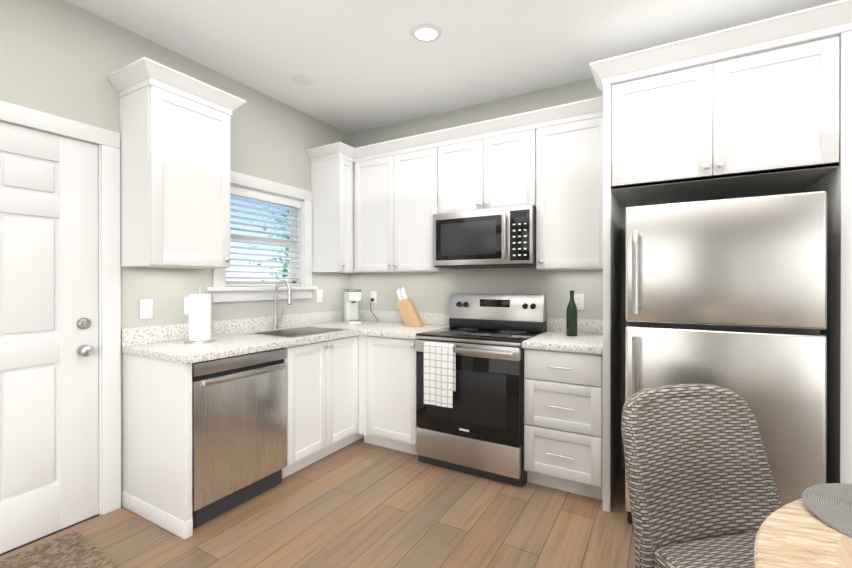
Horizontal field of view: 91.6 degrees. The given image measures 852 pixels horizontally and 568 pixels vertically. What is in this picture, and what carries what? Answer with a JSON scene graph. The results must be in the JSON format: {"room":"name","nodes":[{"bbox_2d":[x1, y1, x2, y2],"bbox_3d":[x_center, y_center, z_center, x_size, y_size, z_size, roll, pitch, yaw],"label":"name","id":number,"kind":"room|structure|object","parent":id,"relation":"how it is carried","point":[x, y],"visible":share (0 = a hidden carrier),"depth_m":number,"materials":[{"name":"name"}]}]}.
{"room":"kitchen","nodes":[
{"label":"kitchen","id":0,"kind":"room"},
{"bbox_2d":[0,0,348,505],"bbox_3d":[-2.076,-0.098,1.907,0.120,2.740,5.320,0,0,30],"label":"wall","id":1,"kind":"structure","parent":0,"point":[63,58],"depth_m":2.44,"materials":[{"name":"grey paint"}]},
{"bbox_2d":[0,121,98,553],"bbox_3d":[-2.019,0.252,1.875,0.107,2.028,0.914,0,0,30],"label":"entry door","id":2,"kind":"structure","parent":1,"relation":"in","point":[49,453],"depth_m":2.09,"materials":[{"name":"white wood"}]},
{"bbox_2d":[0,100,120,555],"bbox_3d":[-2.062,0.210,1.900,0.152,2.125,1.110,0,0,30],"label":"door frame","id":3,"kind":"structure","parent":1,"relation":"attached to","point":[107,142],"depth_m":2.29,"materials":[{"name":"white wood"}]},
{"bbox_2d":[140,299,152,318],"bbox_3d":[-1.670,0.151,2.475,0.012,0.116,0.072,0,0,30],"label":"outlet","id":4,"kind":"object","parent":1,"relation":"attached to","point":[146,308],"visible":1,"depth_m":2.47,"materials":[{"name":"white plastic"}]},
{"bbox_2d":[107,57,245,268],"bbox_3d":[-1.456,-0.629,2.465,0.390,1.060,0.595,0,0,30],"label":"upper cabinet","id":5,"kind":"object","parent":1,"relation":"attached to","point":[174,168],"visible":1,"depth_m":2.32,"materials":[{"name":"white wood"}]},
{"bbox_2d":[184,297,188,314],"bbox_3d":[-1.542,0.140,2.702,0.008,0.116,0.072,0,0,30],"label":"electrical outlet","id":6,"kind":"object","parent":1,"relation":"attached to","point":[186,305],"visible":0.33,"depth_m":2.68,"materials":[{"name":"white plastic"}]},
{"bbox_2d":[207,171,317,301],"bbox_3d":[-1.266,-0.341,3.251,0.178,0.932,0.980,0,0,30],"label":"window","id":7,"kind":"structure","parent":1,"relation":"in","point":[221,290],"depth_m":3.34,"materials":[{"name":"white wood"}]},
{"bbox_2d":[226,185,300,285],"bbox_3d":[-1.265,-0.346,3.251,0.064,0.725,0.712,0,0,30],"label":"window blinds","id":8,"kind":"object","parent":7,"relation":"attached to","point":[252,195],"visible":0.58,"depth_m":3.23,"materials":[{"name":"white plastic"}]},
{"bbox_2d":[317,289,322,301],"bbox_3d":[-0.953,0.107,3.718,0.012,0.116,0.072,0,0,30],"label":"electrical outlet","id":9,"kind":"object","parent":1,"relation":"attached to","point":[319,295],"visible":0.96,"depth_m":3.72,"materials":[{"name":"white plastic"}]},
{"bbox_2d":[310,144,357,272],"bbox_3d":[-0.786,-0.627,3.620,0.397,1.048,0.200,0,0,30],"label":"upper cabinet","id":10,"kind":"object","parent":1,"relation":"attached to","point":[332,168],"depth_m":3.54,"materials":[{"name":"white wood"}]},
{"bbox_2d":[0,437,634,567],"bbox_3d":[0.544,1.327,0.330,6.240,0.100,5.440,0,0,30],"label":"floor","id":11,"kind":"structure","parent":0,"point":[360,503],"depth_m":2.16,"materials":[{"name":"brown wood"}]},
{"bbox_2d":[0,531,119,567],"bbox_3d":[-1.575,1.265,1.599,0.920,0.016,0.640,0,0,33],"label":"door mat","id":12,"kind":"object","parent":11,"relation":"on","point":[75,549],"visible":0.89,"depth_m":1.91,"materials":[{"name":"fabric"}]},
{"bbox_2d":[192,348,286,528],"bbox_3d":[-1.278,0.837,2.502,0.650,0.868,0.601,0,0,30],"label":"dishwasher","id":13,"kind":"object","parent":11,"relation":"on","point":[239,429],"visible":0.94,"depth_m":2.31,"materials":[{"name":"grey metal"}]},
{"bbox_2d":[294,335,363,447],"bbox_3d":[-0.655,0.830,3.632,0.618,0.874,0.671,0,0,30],"label":"base cabinet","id":14,"kind":"object","parent":11,"relation":"on","point":[322,387],"depth_m":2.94,"materials":[{"name":"white wood"}]},
{"bbox_2d":[121,310,384,363],"bbox_3d":[-0.967,0.399,3.058,0.648,0.290,1.976,0,0,30],"label":"countertop","id":15,"kind":"structure","parent":14,"relation":"on","point":[236,337],"depth_m":2.64,"materials":[{"name":"stone"}]},
{"bbox_2d":[184,284,215,343],"bbox_3d":[-1.386,0.178,2.543,0.170,0.354,0.170,0,0,30],"label":"paper towel holder","id":16,"kind":"object","parent":15,"relation":"on","point":[200,319],"visible":1,"depth_m":2.49,"materials":[{"name":"white paper"}]},
{"bbox_2d":[273,280,291,329],"bbox_3d":[-1.083,0.160,3.190,0.195,0.388,0.103,0,0,30],"label":"faucet","id":17,"kind":"object","parent":15,"relation":"on","point":[276,319],"visible":0.98,"depth_m":3.19,"materials":[{"name":"silver metal"}]},
{"bbox_2d":[343,289,361,323],"bbox_3d":[-0.667,0.199,3.750,0.114,0.305,0.280,0,0,-22],"label":"coffee maker","id":18,"kind":"object","parent":15,"relation":"on","point":[351,298],"visible":1,"depth_m":3.73,"materials":[{"name":"white plastic"}]},
{"bbox_2d":[358,335,416,454],"bbox_3d":[-0.153,0.831,3.357,0.561,0.874,0.648,0,0,30],"label":"base cabinet","id":19,"kind":"object","parent":11,"relation":"on","point":[387,392],"visible":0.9,"depth_m":3.11,"materials":[{"name":"white wood"}]},
{"bbox_2d":[357,311,449,338],"bbox_3d":[-0.134,0.323,3.339,0.513,0.140,0.656,0,0,30],"label":"countertop","id":20,"kind":"structure","parent":19,"relation":"on","point":[391,324],"depth_m":3.52,"materials":[{"name":"stone"}]},
{"bbox_2d":[396,287,424,326],"bbox_3d":[-0.139,0.190,3.502,0.237,0.326,0.100,0,0,18],"label":"knife block","id":21,"kind":"object","parent":20,"relation":"on","point":[409,313],"visible":1,"depth_m":3.46,"materials":[{"name":"brown wood"}]},
{"bbox_2d":[415,293,545,486],"bbox_3d":[0.398,0.674,2.986,0.756,1.190,0.702,0,0,30],"label":"range","id":22,"kind":"object","parent":11,"relation":"on","point":[477,429],"visible":0.92,"depth_m":2.73,"materials":[{"name":"grey"}]},
{"bbox_2d":[424,342,455,407],"bbox_3d":[0.089,0.601,2.767,0.220,0.413,0.054,0,0,30],"label":"dish towel","id":23,"kind":"object","parent":22,"relation":"hanging from","point":[439,373],"visible":1,"depth_m":2.74,"materials":[{"name":"white fabric"}]},
{"bbox_2d":[524,348,602,499],"bbox_3d":[0.951,0.833,2.717,0.463,0.874,0.651,0,0,30],"label":"base cabinet","id":24,"kind":"object","parent":11,"relation":"on","point":[563,420],"visible":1,"depth_m":2.46,"materials":[{"name":"white wood"}]},
{"bbox_2d":[522,318,602,353],"bbox_3d":[0.953,0.325,2.718,0.463,0.140,0.645,0,0,30],"label":"countertop","id":25,"kind":"structure","parent":24,"relation":"on","point":[589,338],"depth_m":2.70,"materials":[{"name":"stone"}]},
{"bbox_2d":[566,283,576,335],"bbox_3d":[0.999,0.174,2.835,0.072,0.362,0.072,0,0,30],"label":"oil bottle","id":26,"kind":"object","parent":25,"relation":"on","point":[571,320],"visible":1,"depth_m":2.81,"materials":[{"name":"green glass"}]},
{"bbox_2d":[621,384,781,567],"bbox_3d":[0.980,0.820,1.208,0.754,0.909,0.757,0,0,30],"label":"chair","id":27,"kind":"object","parent":11,"relation":"on","point":[703,491],"visible":0.96,"depth_m":1.40,"materials":[{"name":"wicker"}]},
{"bbox_2d":[589,0,851,511],"bbox_3d":[1.576,0.024,2.319,1.143,2.495,0.712,0,0,30],"label":"surround","id":28,"kind":"object","parent":11,"relation":"on","point":[760,107],"visible":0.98,"depth_m":2.03,"materials":[{"name":"white"}]},
{"bbox_2d":[625,191,826,523],"bbox_3d":[1.533,0.437,2.241,0.770,1.668,0.838,0,0,30],"label":"refrigerator","id":29,"kind":"object","parent":11,"relation":"on","point":[731,294],"visible":0.71,"depth_m":1.88,"materials":[{"name":"silver metal"}]},
{"bbox_2d":[754,499,851,567],"bbox_3d":[1.151,0.897,0.440,1.260,0.760,1.260,0,0,30],"label":"dining table","id":30,"kind":"object","parent":11,"relation":"on","point":[797,534],"visible":0.67,"depth_m":0.84,"materials":[{"name":"brown wood"}]},
{"bbox_2d":[802,483,851,537],"bbox_3d":[1.050,0.513,0.873,0.382,0.004,0.382,0,0,30],"label":"placemat","id":31,"kind":"object","parent":30,"relation":"on","point":[830,504],"visible":0.98,"depth_m":0.96,"materials":[{"name":"grey wicker"}]},
{"bbox_2d":[66,0,839,133],"bbox_3d":[0.544,-1.513,0.321,6.240,0.100,5.440,0,0,30],"label":"ceiling","id":32,"kind":"structure","parent":0,"point":[363,65],"depth_m":2.50,"materials":[{"name":"white paint"}]},
{"bbox_2d":[292,76,313,85],"bbox_3d":[-0.891,-1.468,2.997,0.150,0.006,0.150,0,0,30],"label":"ceiling speaker","id":33,"kind":"object","parent":32,"relation":"attached to","point":[303,80],"visible":1,"depth_m":2.98,"materials":[{"name":"white plastic"}]},
{"bbox_2d":[411,23,441,41],"bbox_3d":[0.002,-1.463,2.424,0.184,0.012,0.184,0,0,30],"label":"recessed light","id":34,"kind":"object","parent":32,"relation":"in","point":[426,31],"visible":1,"depth_m":2.41,"materials":[{"name":"white plastic"}]},
{"bbox_2d":[349,77,799,467],"bbox_3d":[1.874,-0.100,2.630,6.000,2.740,0.120,0,0,30],"label":"wall","id":35,"kind":"structure","parent":0,"point":[429,292],"depth_m":3.32,"materials":[{"name":"grey paint"}]},
{"bbox_2d":[370,291,377,320],"bbox_3d":[-0.485,0.209,3.879,0.139,0.282,0.070,0,0,30],"label":"electrical outlet","id":36,"kind":"object","parent":35,"relation":"attached to","point":[373,296],"visible":0.98,"depth_m":3.91,"materials":[{"name":"white plastic"}]},
{"bbox_2d":[354,130,455,272],"bbox_3d":[-0.186,-0.627,3.523,0.917,1.048,0.384,0,0,30],"label":"upper cabinet","id":37,"kind":"object","parent":35,"relation":"attached to","point":[376,207],"depth_m":3.39,"materials":[{"name":"white wood"}]},
{"bbox_2d":[446,112,537,212],"bbox_3d":[0.500,-0.840,3.159,0.760,0.618,0.328,0,0,30],"label":"upper cabinet","id":38,"kind":"object","parent":35,"relation":"attached to","point":[494,164],"depth_m":2.98,"materials":[{"name":"white wood"}]},
{"bbox_2d":[433,205,535,268],"bbox_3d":[0.470,-0.328,3.107,0.756,0.404,0.450,0,0,30],"label":"microwave","id":39,"kind":"object","parent":38,"relation":"attached to","point":[503,237],"visible":1,"depth_m":2.92,"materials":[{"name":"grey metal"}]},
{"bbox_2d":[536,100,602,270],"bbox_3d":[1.004,-0.625,2.869,0.524,1.048,0.328,0,0,30],"label":"upper cabinet","id":40,"kind":"object","parent":35,"relation":"attached to","point":[569,212],"depth_m":2.72,"materials":[{"name":"white wood"}]},
{"bbox_2d":[574,294,583,309],"bbox_3d":[1.104,0.129,2.998,0.072,0.116,0.008,0,0,30],"label":"electrical outlet","id":41,"kind":"object","parent":35,"relation":"attached to","point":[579,300],"visible":0.85,"depth_m":2.99,"materials":[{"name":"white plastic"}]},
{"label":"outside","id":42,"kind":"structure","parent":0,"visible":0},
{"bbox_2d":[226,196,288,280],"bbox_3d":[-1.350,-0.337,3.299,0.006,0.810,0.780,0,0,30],"label":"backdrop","id":43,"kind":"structure","parent":42,"point":[230,268],"depth_m":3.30,"materials":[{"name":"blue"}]}
]}

